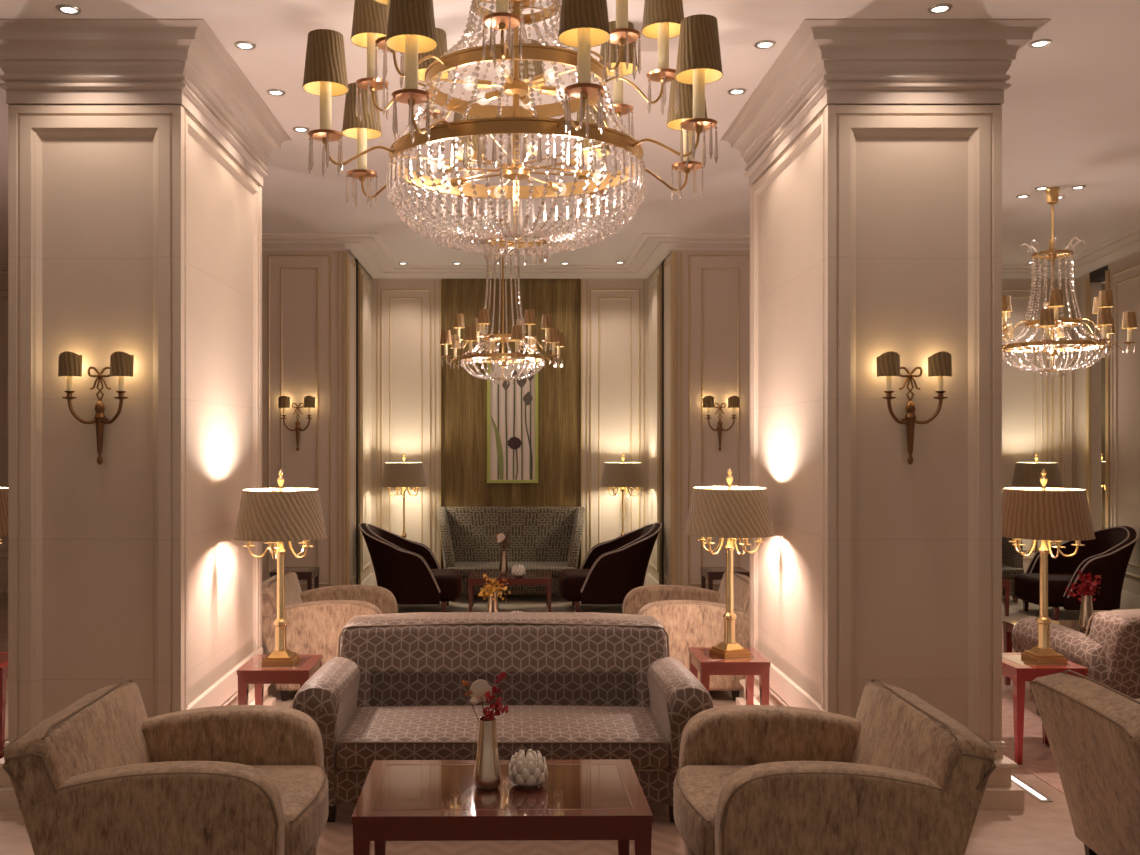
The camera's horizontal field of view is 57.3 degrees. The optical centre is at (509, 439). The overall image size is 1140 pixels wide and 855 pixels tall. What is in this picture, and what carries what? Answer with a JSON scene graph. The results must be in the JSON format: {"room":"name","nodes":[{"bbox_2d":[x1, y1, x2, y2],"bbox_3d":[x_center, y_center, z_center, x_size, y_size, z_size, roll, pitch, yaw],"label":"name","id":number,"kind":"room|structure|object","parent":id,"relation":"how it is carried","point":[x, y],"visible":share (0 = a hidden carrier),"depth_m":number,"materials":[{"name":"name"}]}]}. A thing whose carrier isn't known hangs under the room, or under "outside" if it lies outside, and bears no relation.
{"room":"hotel lobby","nodes":[
{"label":"hotel lobby","id":0,"kind":"room"},
{"bbox_2d":[8,104,261,740],"bbox_3d":[-1.821,-0.095,5.305,0.757,3.390,1.490,0,0,0],"label":"column","id":1,"kind":"structure","parent":0,"point":[133,230],"depth_m":4.59,"materials":[{"name":"paint"}]},
{"bbox_2d":[58,351,133,464],"bbox_3d":[-1.800,-0.136,4.538,0.326,0.493,0.113,0,0,0],"label":"wall sconce","id":2,"kind":"object","parent":1,"relation":"attached to","point":[69,363],"visible":1,"depth_m":4.51,"materials":[{"name":"gold metal"}]},
{"bbox_2d":[0,684,275,809],"bbox_3d":[-1.821,1.460,5.305,0.889,0.280,1.622,0,0,0],"label":"baseboard","id":3,"kind":"structure","parent":1,"relation":"attached to","point":[8,800],"depth_m":4.53,"materials":[{"name":"beige paint"}]},
{"bbox_2d":[0,19,290,186],"bbox_3d":[-1.821,-1.633,5.305,1.039,0.318,1.772,0,0,0],"label":"trim","id":4,"kind":"structure","parent":1,"relation":"attached to","point":[43,61],"depth_m":4.54,"materials":[{"name":"beige paint"}]},
{"bbox_2d":[186,647,262,709],"bbox_3d":[-1.437,1.258,5.310,0.012,0.115,1.440,0,0,0],"label":"trim","id":5,"kind":"structure","parent":1,"relation":"attached to","point":[223,690],"depth_m":5.18,"materials":[{"name":"beige paint"}]},
{"bbox_2d":[262,250,370,591],"bbox_3d":[-2.173,-0.095,10.115,1.454,3.390,1.670,0,0,0],"label":"wall","id":6,"kind":"structure","parent":0,"point":[316,304],"depth_m":9.30,"materials":[{"name":"paint"}]},
{"bbox_2d":[278,396,314,450],"bbox_3d":[-1.892,-0.146,9.244,0.326,0.493,0.113,0,0,0],"label":"wall sconce","id":7,"kind":"object","parent":6,"relation":"attached to","point":[283,401],"visible":1,"depth_m":9.21,"materials":[{"name":"gold metal"}]},
{"bbox_2d":[289,691,722,854],"bbox_3d":[-0.020,1.598,3.800,2.600,0.004,5.600,0,0,0],"label":"rug","id":8,"kind":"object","parent":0,"point":[336,838],"depth_m":4.09,"materials":[{"name":"carpet"}]},
{"bbox_2d":[2,678,327,854],"bbox_3d":[-1.076,1.236,3.500,0.906,0.728,0.804,0,0,0],"label":"armchair","id":9,"kind":"object","parent":8,"relation":"on","point":[99,775],"visible":1,"depth_m":3.14,"materials":[{"name":"brown fabric"}]},
{"bbox_2d":[248,765,327,854],"bbox_3d":[-0.991,1.255,3.500,0.735,0.190,0.570,0,0,0],"label":"seat cushion","id":10,"kind":"object","parent":9,"relation":"on","point":[303,789],"depth_m":3.42,"materials":[{"name":"brown fabric"}]},
{"bbox_2d":[237,654,322,704],"bbox_3d":[-1.152,1.360,5.243,0.352,0.480,0.375,0,0,0],"label":"side table","id":11,"kind":"object","parent":8,"relation":"on","point":[252,671],"visible":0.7,"depth_m":5.06,"materials":[{"name":"red paint"}]},
{"bbox_2d":[233,469,326,665],"bbox_3d":[-1.155,0.632,5.240,0.461,0.975,0.461,0,0,0],"label":"table lamp","id":12,"kind":"object","parent":11,"relation":"on","point":[269,516],"visible":1,"depth_m":5.10,"materials":[{"name":"gold metal"}]},
{"bbox_2d":[351,759,652,854],"bbox_3d":[-0.026,1.375,3.460,0.922,0.450,0.560,0,0,-1],"label":"coffee table","id":13,"kind":"object","parent":8,"relation":"on","point":[593,799],"visible":1,"depth_m":3.28,"materials":[{"name":"red paint"}]},
{"bbox_2d":[473,717,500,789],"bbox_3d":[-0.075,1.037,3.450,0.093,0.224,0.093,0,0,0],"label":"vase","id":14,"kind":"object","parent":13,"relation":"on","point":[487,769],"visible":0.98,"depth_m":3.42,"materials":[{"name":"beige ceramic"}]},
{"bbox_2d":[462,672,508,720],"bbox_3d":[-0.082,0.944,3.430,0.155,0.350,0.082,0,0,0],"label":"flower arrangement","id":15,"kind":"object","parent":14,"relation":"in","point":[480,690],"visible":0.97,"depth_m":3.44,"materials":[{"name":"red plant"}]},
{"bbox_2d":[508,749,547,786],"bbox_3d":[0.061,1.093,3.470,0.132,0.111,0.133,0,0,0],"label":"candle holder","id":16,"kind":"object","parent":13,"relation":"on","point":[530,771],"visible":1,"depth_m":3.43,"materials":[{"name":"white ceramic"}]},
{"bbox_2d":[292,612,712,821],"bbox_3d":[-0.030,1.232,4.778,1.757,0.735,0.956,0,0,0],"label":"sofa","id":17,"kind":"object","parent":8,"relation":"on","point":[576,685],"visible":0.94,"depth_m":4.85,"materials":[{"name":"fabric"}]},
{"bbox_2d":[336,705,669,769],"bbox_3d":[-0.030,1.301,4.620,1.394,0.148,0.640,0,0,0],"label":"seat cushion","id":18,"kind":"object","parent":17,"relation":"on","point":[639,734],"depth_m":4.38,"materials":[{"name":"fabric"}]},
{"bbox_2d":[688,647,769,704],"bbox_3d":[1.137,1.360,5.430,0.352,0.480,0.375,0,0,0],"label":"side table","id":19,"kind":"object","parent":8,"relation":"on","point":[701,660],"visible":0.7,"depth_m":5.25,"materials":[{"name":"red paint"}]},
{"bbox_2d":[685,468,774,657],"bbox_3d":[1.147,0.632,5.430,0.461,0.975,0.461,0,0,-20],"label":"table lamp","id":20,"kind":"object","parent":19,"relation":"on","point":[733,513],"visible":1,"depth_m":5.29,"materials":[{"name":"gold metal"}]},
{"bbox_2d":[673,678,996,854],"bbox_3d":[1.013,1.236,3.500,0.906,0.728,0.804,0,0,0],"label":"armchair","id":21,"kind":"object","parent":8,"relation":"on","point":[900,776],"visible":1,"depth_m":3.13,"materials":[{"name":"brown fabric"}]},
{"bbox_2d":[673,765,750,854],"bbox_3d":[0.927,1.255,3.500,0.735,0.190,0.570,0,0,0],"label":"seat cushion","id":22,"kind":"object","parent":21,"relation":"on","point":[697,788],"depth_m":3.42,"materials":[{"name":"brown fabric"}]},
{"bbox_3d":[-0.030,1.390,6.600,0.800,0.420,0.500,0,0,0],"label":"coffee table","id":23,"kind":"object","parent":8,"relation":"on","visible":0},
{"bbox_2d":[487,591,498,611],"bbox_3d":[-0.108,1.067,6.550,0.093,0.224,0.093,0,0,0],"label":"vase","id":24,"kind":"object","parent":23,"relation":"on","point":[492,606],"visible":0.54,"depth_m":6.52,"materials":[{"name":"silver metal"}]},
{"bbox_2d":[478,574,510,601],"bbox_3d":[-0.100,1.011,6.558,0.207,0.332,0.149,0,0,0],"label":"flower arrangement","id":25,"kind":"object","parent":24,"relation":"in","point":[484,592],"visible":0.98,"depth_m":6.54,"materials":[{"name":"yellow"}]},
{"bbox_2d":[0,277,1075,572],"bbox_3d":[-0.755,-0.095,11.040,13.490,3.390,0.220,0,0,0],"label":"wall","id":26,"kind":"structure","parent":0,"point":[1039,413],"depth_m":10.95,"materials":[{"name":"paint"}]},
{"bbox_2d":[441,279,580,568],"bbox_3d":[0.011,-0.060,10.995,1.475,3.320,0.030,0,0,0],"label":"wall panel","id":27,"kind":"object","parent":26,"relation":"attached to","point":[464,483],"visible":0.57,"depth_m":10.98,"materials":[{"name":"brown wood"}]},
{"bbox_2d":[487,362,537,482],"bbox_3d":[0.027,-0.207,10.957,0.537,1.320,0.045,0,0,0],"label":"framed picture","id":28,"kind":"object","parent":27,"relation":"attached to","point":[512,409],"visible":0.88,"depth_m":10.95,"materials":[{"name":"yellow paper"}]},
{"bbox_2d":[0,224,1139,278],"bbox_3d":[-0.272,-1.744,6.475,12.456,0.093,8.950,0,0,0],"label":"trim","id":29,"kind":"structure","parent":26,"relation":"attached to","point":[369,249],"depth_m":10.03,"materials":[{"name":"beige paint"}]},
{"bbox_2d":[0,573,1139,609],"bbox_3d":[-0.272,1.500,6.475,12.456,0.200,8.950,0,0,0],"label":"baseboard","id":30,"kind":"structure","parent":26,"relation":"attached to","point":[1129,600],"depth_m":10.36,"materials":[{"name":"paint"}]},
{"bbox_2d":[0,592,1084,854],"bbox_3d":[0.500,1.650,4.750,16.000,0.100,15.500,0,0,0],"label":"floor","id":31,"kind":"structure","parent":0,"point":[1042,828],"depth_m":4.31,"materials":[{"name":"stone"}]},
{"bbox_2d":[0,652,7,758],"bbox_3d":[-2.670,1.360,5.300,0.352,0.480,0.375,0,0,0],"label":"side table","id":32,"kind":"object","parent":31,"relation":"on","point":[3,655],"visible":0.35,"depth_m":5.13,"materials":[{"name":"red paint"}]},
{"bbox_2d":[0,487,7,543],"bbox_3d":[-2.790,0.632,5.360,0.461,0.975,0.461,0,0,-10],"label":"table lamp","id":33,"kind":"object","parent":32,"relation":"on","point":[3,490],"visible":0.56,"depth_m":5.32,"materials":[{"name":"beige fabric"}]},
{"bbox_2d":[269,567,319,589],"bbox_3d":[-1.860,1.360,9.000,0.360,0.480,0.360,0,0,0],"label":"side table","id":34,"kind":"object","parent":31,"relation":"on","point":[303,573],"visible":0.49,"depth_m":8.88,"materials":[{"name":"brown wood"}]},
{"bbox_2d":[262,569,397,700],"bbox_3d":[-1.148,1.236,6.720,0.906,0.728,0.804,0,0,0],"label":"armchair","id":35,"kind":"object","parent":31,"relation":"on","point":[316,618],"visible":0.49,"depth_m":6.32,"materials":[{"name":"brown fabric"}]},
{"bbox_2d":[622,572,749,700],"bbox_3d":[1.148,1.236,6.720,0.906,0.728,0.804,0,0,0],"label":"armchair","id":36,"kind":"object","parent":31,"relation":"on","point":[690,616],"visible":0.52,"depth_m":6.32,"materials":[{"name":"brown fabric"}]},
{"bbox_2d":[700,567,749,589],"bbox_3d":[1.860,1.360,9.000,0.360,0.480,0.360,0,0,0],"label":"side table","id":37,"kind":"object","parent":31,"relation":"on","point":[711,573],"visible":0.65,"depth_m":8.86,"materials":[{"name":"brown wood"}]},
{"bbox_2d":[1011,773,1052,801],"bbox_3d":[2.370,1.597,4.850,0.060,0.007,0.510,0,0,0],"label":"uplight","id":38,"kind":"object","parent":31,"relation":"on","point":[1028,789],"visible":0.61,"depth_m":4.73,"materials":[{"name":"white"}]},
{"bbox_2d":[1029,670,1139,854],"bbox_3d":[2.432,1.236,3.620,0.906,0.728,0.804,0,0,4],"label":"armchair","id":39,"kind":"object","parent":31,"relation":"on","point":[1092,728],"visible":1,"depth_m":3.67,"materials":[{"name":"brown fabric"}]},
{"bbox_2d":[1101,452,1104,528],"bbox_3d":[6.320,0.863,11.120,0.461,1.475,0.461,0,0,-10],"label":"floor lamp","id":40,"kind":"object","parent":31,"relation":"on","point":[1102,462],"visible":0.12,"depth_m":10.95,"materials":[{"name":"gold metal"}]},
{"bbox_2d":[0,0,1139,283],"bbox_3d":[0.500,-1.840,4.750,16.000,0.100,15.500,0,0,0],"label":"ceiling","id":41,"kind":"structure","parent":0,"point":[1071,106],"depth_m":5.74,"materials":[{"name":"paint"}]},
{"bbox_2d":[56,4,80,14],"bbox_3d":[-1.831,-1.786,4.319,0.096,0.008,0.096,0,0,0],"label":"recessed light","id":42,"kind":"object","parent":41,"relation":"in","point":[63,8],"visible":1,"depth_m":4.31,"materials":[{"name":"white"}]},
{"bbox_2d":[234,41,255,49],"bbox_3d":[-1.201,-1.786,4.713,0.096,0.008,0.096,0,0,0],"label":"recessed light","id":43,"kind":"object","parent":41,"relation":"in","point":[243,45],"visible":1,"depth_m":4.70,"materials":[{"name":"white"}]},
{"bbox_2d":[267,89,284,95],"bbox_3d":[-1.204,-1.786,5.349,0.096,0.008,0.096,0,0,0],"label":"recessed light","id":44,"kind":"object","parent":41,"relation":"in","point":[274,92],"visible":1,"depth_m":5.34,"materials":[{"name":"white glass"}]},
{"bbox_2d":[293,126,308,132],"bbox_3d":[-1.203,-1.786,5.986,0.096,0.008,0.096,0,0,0],"label":"recessed light","id":45,"kind":"object","parent":41,"relation":"in","point":[296,129],"visible":1,"depth_m":5.97,"materials":[{"name":"white"}]},
{"bbox_2d":[440,219,563,384],"bbox_3d":[-0.057,-1.120,8.450,0.965,1.340,0.965,0,0,9],"label":"chandelier","id":46,"kind":"object","parent":41,"relation":"hanging from","point":[554,337],"visible":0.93,"depth_m":8.36,"materials":[{"name":"clear glass"}]},
{"bbox_2d":[302,0,722,265],"bbox_3d":[0.024,-1.285,4.130,1.606,1.141,1.606,0,0,0],"label":"chandelier","id":47,"kind":"object","parent":41,"relation":"hanging from","point":[406,27],"visible":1,"depth_m":3.92,"materials":[{"name":"gold metal"}]},
{"bbox_2d":[431,164,498,172],"bbox_3d":[-0.170,-1.065,4.083,0.332,0.055,0.093,0,0,0],"label":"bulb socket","id":48,"kind":"object","parent":47,"relation":"attached to","point":[447,168],"depth_m":4.08,"materials":[{"name":"gold metal"}]},
{"bbox_2d":[447,173,501,186],"bbox_3d":[-0.142,-1.065,4.244,0.287,0.055,0.204,0,0,0],"label":"bulb socket","id":49,"kind":"object","parent":47,"relation":"attached to","point":[464,180],"depth_m":4.27,"materials":[{"name":"gold metal"}]},
{"bbox_2d":[468,79,503,88],"bbox_3d":[-0.095,-1.400,4.090,0.183,0.055,0.073,0,0,0],"label":"bulb socket","id":50,"kind":"object","parent":47,"relation":"attached to","point":[482,84],"depth_m":4.08,"materials":[{"name":"gold metal"}]},
{"bbox_2d":[468,149,508,169],"bbox_3d":[-0.090,-1.065,3.964,0.204,0.055,0.287,0,0,0],"label":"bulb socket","id":51,"kind":"object","parent":47,"relation":"attached to","point":[474,153],"depth_m":4.02,"materials":[{"name":"gold metal"}]},
{"bbox_2d":[481,90,503,100],"bbox_3d":[-0.066,-1.400,4.220,0.144,0.055,0.144,0,0,0],"label":"bulb socket","id":52,"kind":"object","parent":47,"relation":"attached to","point":[489,96],"depth_m":4.21,"materials":[{"name":"gold metal"}]},
{"bbox_2d":[497,180,510,194],"bbox_3d":[-0.023,-1.065,4.324,0.093,0.055,0.332,0,0,0],"label":"bulb socket","id":53,"kind":"object","parent":47,"relation":"attached to","point":[505,187],"depth_m":4.38,"materials":[{"name":"gold metal"}]},
{"bbox_2d":[501,69,512,84],"bbox_3d":[-0.016,-1.400,4.011,0.073,0.055,0.182,0,0,0],"label":"bulb socket","id":54,"kind":"object","parent":47,"relation":"attached to","point":[508,77],"depth_m":3.98,"materials":[{"name":"gold metal"}]},
{"bbox_2d":[519,95,529,104],"bbox_3d":[0.064,-1.400,4.249,0.073,0.055,0.183,0,0,0],"label":"bulb socket","id":55,"kind":"object","parent":47,"relation":"attached to","point":[525,99],"depth_m":4.25,"materials":[{"name":"gold metal"}]},
{"bbox_2d":[518,146,536,168],"bbox_3d":[0.071,-1.065,3.936,0.092,0.055,0.332,0,0,0],"label":"bulb socket","id":56,"kind":"object","parent":47,"relation":"attached to","point":[529,152],"depth_m":3.86,"materials":[{"name":"gold metal"}]},
{"bbox_2d":[524,73,552,85],"bbox_3d":[0.114,-1.400,4.040,0.144,0.055,0.144,0,0,0],"label":"bulb socket","id":57,"kind":"object","parent":47,"relation":"attached to","point":[542,78],"depth_m":4.02,"materials":[{"name":"gold metal"}]},
{"bbox_2d":[529,176,561,191],"bbox_3d":[0.138,-1.065,4.296,0.204,0.055,0.287,0,0,0],"label":"bulb socket","id":58,"kind":"object","parent":47,"relation":"attached to","point":[553,186],"depth_m":4.34,"materials":[{"name":"gold metal"}]},
{"bbox_2d":[529,86,563,95],"bbox_3d":[0.143,-1.400,4.170,0.183,0.055,0.073,0,0,0],"label":"bulb socket","id":59,"kind":"object","parent":47,"relation":"attached to","point":[548,90],"depth_m":4.15,"materials":[{"name":"gold metal"}]},
{"bbox_2d":[527,155,590,170],"bbox_3d":[0.190,-1.065,4.016,0.287,0.055,0.204,0,0,0],"label":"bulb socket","id":60,"kind":"object","parent":47,"relation":"attached to","point":[573,163],"depth_m":4.01,"materials":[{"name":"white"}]},
{"bbox_2d":[530,171,599,179],"bbox_3d":[0.218,-1.065,4.177,0.332,0.055,0.092,0,0,0],"label":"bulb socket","id":61,"kind":"object","parent":47,"relation":"attached to","point":[582,175],"depth_m":4.17,"materials":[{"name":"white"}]},
{"bbox_2d":[728,88,746,94],"bbox_3d":[1.164,-1.786,5.334,0.096,0.008,0.096,0,0,0],"label":"recessed light","id":62,"kind":"object","parent":41,"relation":"in","point":[735,91],"visible":1,"depth_m":5.32,"materials":[{"name":"white glass"}]},
{"bbox_2d":[754,40,775,48],"bbox_3d":[1.153,-1.786,4.701,0.096,0.008,0.096,0,0,0],"label":"recessed light","id":63,"kind":"object","parent":41,"relation":"in","point":[764,44],"visible":1,"depth_m":4.69,"materials":[{"name":"white"}]},
{"bbox_2d":[928,3,952,13],"bbox_3d":[1.782,-1.786,4.309,0.096,0.008,0.096,0,0,0],"label":"recessed light","id":64,"kind":"object","parent":41,"relation":"in","point":[940,8],"visible":1,"depth_m":4.30,"materials":[{"name":"white"}]},
{"bbox_2d":[1016,194,1029,197],"bbox_3d":[3.763,-1.786,7.630,0.096,0.008,0.096,0,0,0],"label":"recessed light","id":65,"kind":"object","parent":41,"relation":"in","point":[1025,195],"visible":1,"depth_m":7.62,"materials":[{"name":"white"}]},
{"bbox_2d":[1028,39,1051,47],"bbox_3d":[2.390,-1.786,4.689,0.096,0.008,0.096,0,0,0],"label":"recessed light","id":66,"kind":"object","parent":41,"relation":"in","point":[1040,43],"visible":1,"depth_m":4.68,"materials":[{"name":"white glass"}]},
{"bbox_2d":[1035,186,1049,189],"bbox_3d":[3.779,-1.786,7.387,0.096,0.008,0.096,0,0,0],"label":"recessed light","id":67,"kind":"object","parent":41,"relation":"in","point":[1043,187],"visible":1,"depth_m":7.37,"materials":[{"name":"white"}]},
{"bbox_2d":[1002,187,1136,376],"bbox_3d":[3.860,-1.120,7.400,0.965,1.340,0.965,0,0,9],"label":"chandelier","id":68,"kind":"object","parent":41,"relation":"hanging from","point":[1049,320],"visible":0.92,"depth_m":7.32,"materials":[{"name":"clear glass"}]},
{"bbox_2d":[1015,347,1037,350],"bbox_3d":[3.740,-0.660,7.482,0.196,0.038,0.140,0,0,0],"label":"bulb socket","id":69,"kind":"object","parent":68,"relation":"attached to","point":[1019,348],"depth_m":7.50,"materials":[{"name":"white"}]},
{"bbox_2d":[1070,185,1085,189],"bbox_3d":[4.019,-1.786,7.358,0.096,0.008,0.096,0,0,0],"label":"recessed light","id":70,"kind":"object","parent":41,"relation":"in","point":[1079,186],"visible":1,"depth_m":7.35,"materials":[{"name":"white"}]},
{"bbox_2d":[649,250,749,591],"bbox_3d":[2.173,-0.095,10.115,1.454,3.390,1.670,0,0,0],"label":"wall","id":71,"kind":"structure","parent":0,"point":[699,300],"depth_m":9.30,"materials":[{"name":"paint"}]},
{"bbox_2d":[703,396,738,450],"bbox_3d":[1.872,-0.146,9.244,0.326,0.493,0.113,0,0,0],"label":"wall sconce","id":72,"kind":"object","parent":71,"relation":"attached to","point":[708,401],"visible":1,"depth_m":9.21,"materials":[{"name":"gold metal"}]},
{"bbox_2d":[398,595,1116,794],"bbox_3d":[2.240,1.598,7.575,7.320,0.004,6.650,0,0,0],"label":"floor","id":73,"kind":"structure","parent":0,"point":[525,603],"depth_m":9.40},
{"bbox_2d":[381,453,425,537],"bbox_3d":[-1.080,0.863,10.580,0.461,1.475,0.461,0,0,0],"label":"floor lamp","id":74,"kind":"object","parent":73,"relation":"on","point":[403,474],"visible":0.89,"depth_m":10.42,"materials":[{"name":"beige fabric"}]},
{"bbox_2d":[359,523,461,611],"bbox_3d":[-0.937,1.190,9.770,0.963,0.820,0.887,0,0,0],"label":"barrel chair","id":75,"kind":"object","parent":73,"relation":"on","point":[408,569],"visible":0.94,"depth_m":9.39,"materials":[{"name":"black fabric"}]},
{"bbox_2d":[468,572,551,611],"bbox_3d":[0.000,1.433,9.750,0.770,0.335,0.500,0,0,0],"label":"coffee table","id":76,"kind":"object","parent":73,"relation":"on","point":[474,578],"visible":0.93,"depth_m":9.51,"materials":[{"name":"red paint"}]},
{"bbox_2d":[499,551,508,574],"bbox_3d":[-0.060,1.152,9.750,0.093,0.224,0.093,0,0,0],"label":"vase","id":77,"kind":"object","parent":76,"relation":"on","point":[503,566],"visible":1,"depth_m":9.72,"materials":[{"name":"glass"}]},
{"bbox_2d":[495,530,511,550],"bbox_3d":[-0.061,1.035,9.734,0.153,0.392,0.117,0,0,0],"label":"flower arrangement","id":78,"kind":"object","parent":77,"relation":"in","point":[501,537],"visible":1,"depth_m":9.74,"materials":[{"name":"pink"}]},
{"bbox_2d":[512,564,525,576],"bbox_3d":[0.080,1.208,9.620,0.132,0.111,0.133,0,0,0],"label":"candle holder","id":79,"kind":"object","parent":76,"relation":"on","point":[519,571],"visible":1,"depth_m":9.58,"materials":[{"name":"white ceramic"}]},
{"bbox_2d":[437,507,584,601],"bbox_3d":[0.012,1.150,10.572,1.536,0.900,0.724,0,0,0],"label":"sofa","id":80,"kind":"object","parent":73,"relation":"on","point":[544,539],"visible":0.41,"depth_m":10.76,"materials":[{"name":"fabric"}]},
{"bbox_2d":[447,562,574,576],"bbox_3d":[0.012,1.300,10.495,1.270,0.090,0.570,0,0,0],"label":"seat cushion","id":81,"kind":"object","parent":80,"relation":"on","point":[555,568],"depth_m":10.27,"materials":[{"name":"fabric"}]},
{"bbox_2d":[559,523,661,611],"bbox_3d":[0.947,1.190,9.780,0.963,0.820,0.887,0,0,0],"label":"barrel chair","id":82,"kind":"object","parent":73,"relation":"on","point":[611,569],"visible":0.94,"depth_m":9.40,"materials":[{"name":"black fabric"}]},
{"bbox_2d":[601,453,645,535],"bbox_3d":[1.150,0.863,10.580,0.461,1.475,0.461,0,0,-30],"label":"floor lamp","id":83,"kind":"object","parent":73,"relation":"on","point":[622,474],"visible":0.92,"depth_m":10.42,"materials":[{"name":"beige fabric"}]},
{"bbox_2d":[1002,578,1010,615],"bbox_3d":[4.140,1.433,9.650,0.770,0.335,0.500,0,0,0],"label":"coffee table","id":84,"kind":"object","parent":73,"relation":"on","point":[1005,582],"visible":0.18,"depth_m":9.41,"materials":[{"name":"red paint"}]},
{"bbox_2d":[1002,537,1023,601],"bbox_3d":[4.400,1.150,10.522,1.536,0.900,0.724,0,0,0],"label":"sofa","id":85,"kind":"object","parent":73,"relation":"on","point":[1012,560],"visible":0.03,"depth_m":10.25,"materials":[{"name":"fabric"}]},
{"bbox_2d":[1002,564,1023,576],"bbox_3d":[4.400,1.300,10.445,1.270,0.090,0.570,0,0,0],"label":"seat cushion","id":86,"kind":"object","parent":85,"relation":"on","point":[1008,570],"depth_m":10.17,"materials":[{"name":"fabric"}]},
{"bbox_2d":[1011,452,1061,552],"bbox_3d":[5.340,0.863,10.550,0.461,1.475,0.461,0,0,-10],"label":"floor lamp","id":87,"kind":"object","parent":73,"relation":"on","point":[1026,474],"visible":0.48,"depth_m":10.39,"materials":[{"name":"beige fabric"}]},
{"bbox_2d":[1002,653,1087,764],"bbox_3d":[2.660,1.360,5.290,0.352,0.480,0.375,0,0,0],"label":"side table","id":88,"kind":"object","parent":73,"relation":"on","point":[1021,670],"visible":0.48,"depth_m":5.11,"materials":[{"name":"red paint"}]},
{"bbox_2d":[1002,468,1095,662],"bbox_3d":[2.720,0.632,5.300,0.461,0.975,0.461,0,0,0],"label":"table lamp","id":89,"kind":"object","parent":88,"relation":"on","point":[1045,514],"visible":1,"depth_m":5.17,"materials":[{"name":"gold metal"}]},
{"bbox_2d":[1002,620,1089,684],"bbox_3d":[3.620,1.390,6.550,0.800,0.420,0.500,0,0,0],"label":"coffee table","id":90,"kind":"object","parent":73,"relation":"on","point":[1008,625],"visible":0.27,"depth_m":6.76,"materials":[{"name":"red paint"}]},
{"bbox_2d":[1078,594,1093,631],"bbox_3d":[3.560,1.067,6.420,0.093,0.224,0.093,0,0,0],"label":"vase","id":91,"kind":"object","parent":90,"relation":"on","point":[1086,609],"visible":0.81,"depth_m":6.39,"materials":[{"name":"silver metal"}]},
{"bbox_2d":[1066,570,1100,600],"bbox_3d":[3.558,0.975,6.426,0.216,0.350,0.164,0,0,-26],"label":"flower arrangement","id":92,"kind":"object","parent":91,"relation":"in","point":[1081,590],"visible":1,"depth_m":6.41,"materials":[{"name":"red plant"}]},
{"bbox_2d":[1014,526,1137,619],"bbox_3d":[5.152,1.190,9.450,0.963,0.820,0.887,0,0,0],"label":"barrel chair","id":93,"kind":"object","parent":73,"relation":"on","point":[1108,555],"visible":0.72,"depth_m":9.18,"materials":[{"name":"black fabric"}]},
{"bbox_2d":[1012,609,1139,715],"bbox_3d":[3.800,1.232,5.602,1.757,0.735,0.956,0,0,0],"label":"sofa","id":94,"kind":"object","parent":73,"relation":"on","point":[1110,652],"visible":0.41,"depth_m":5.27,"materials":[{"name":"fabric"}]},
{"bbox_2d":[750,104,1001,740],"bbox_3d":[1.776,-0.095,5.305,0.763,3.390,1.490,0,0,0],"label":"column","id":95,"kind":"structure","parent":0,"point":[877,229],"depth_m":4.59,"materials":[{"name":"paint"}]},
{"bbox_2d":[757,664,823,710],"bbox_3d":[1.388,1.258,5.310,0.012,0.115,1.440,0,0,0],"label":"trim","id":96,"kind":"structure","parent":95,"relation":"attached to","point":[792,695],"depth_m":5.17,"materials":[{"name":"beige paint"}]},
{"bbox_2d":[736,675,1023,809],"bbox_3d":[1.776,1.460,5.305,0.895,0.280,1.622,0,0,0],"label":"trim","id":97,"kind":"structure","parent":95,"relation":"attached to","point":[1000,793],"depth_m":4.53,"materials":[{"name":"beige paint"}]},
{"bbox_2d":[720,19,1050,186],"bbox_3d":[1.776,-1.633,5.305,1.045,0.318,1.772,0,0,0],"label":"trim","id":98,"kind":"structure","parent":95,"relation":"attached to","point":[825,61],"depth_m":4.54,"materials":[{"name":"beige paint"}]},
{"bbox_2d":[876,351,951,464],"bbox_3d":[1.757,-0.136,4.538,0.326,0.493,0.113,0,0,0],"label":"wall sconce","id":99,"kind":"object","parent":95,"relation":"attached to","point":[887,363],"visible":1,"depth_m":4.51,"materials":[{"name":"gold metal"}]},
{"bbox_2d":[1101,284,1104,528],"bbox_3d":[6.750,-0.095,10.750,1.700,3.390,2.500,0,0,0],"label":"trim","id":100,"kind":"structure","parent":0,"point":[1102,285],"depth_m":11.90,"materials":[{"name":"beige paint"}]},
{"bbox_2d":[1076,251,1139,595],"bbox_3d":[5.181,-0.095,6.477,0.142,3.390,9.122,0,0,10],"label":"wall","id":101,"kind":"structure","parent":0,"point":[1122,276],"depth_m":9.90,"materials":[{"name":"paint"}]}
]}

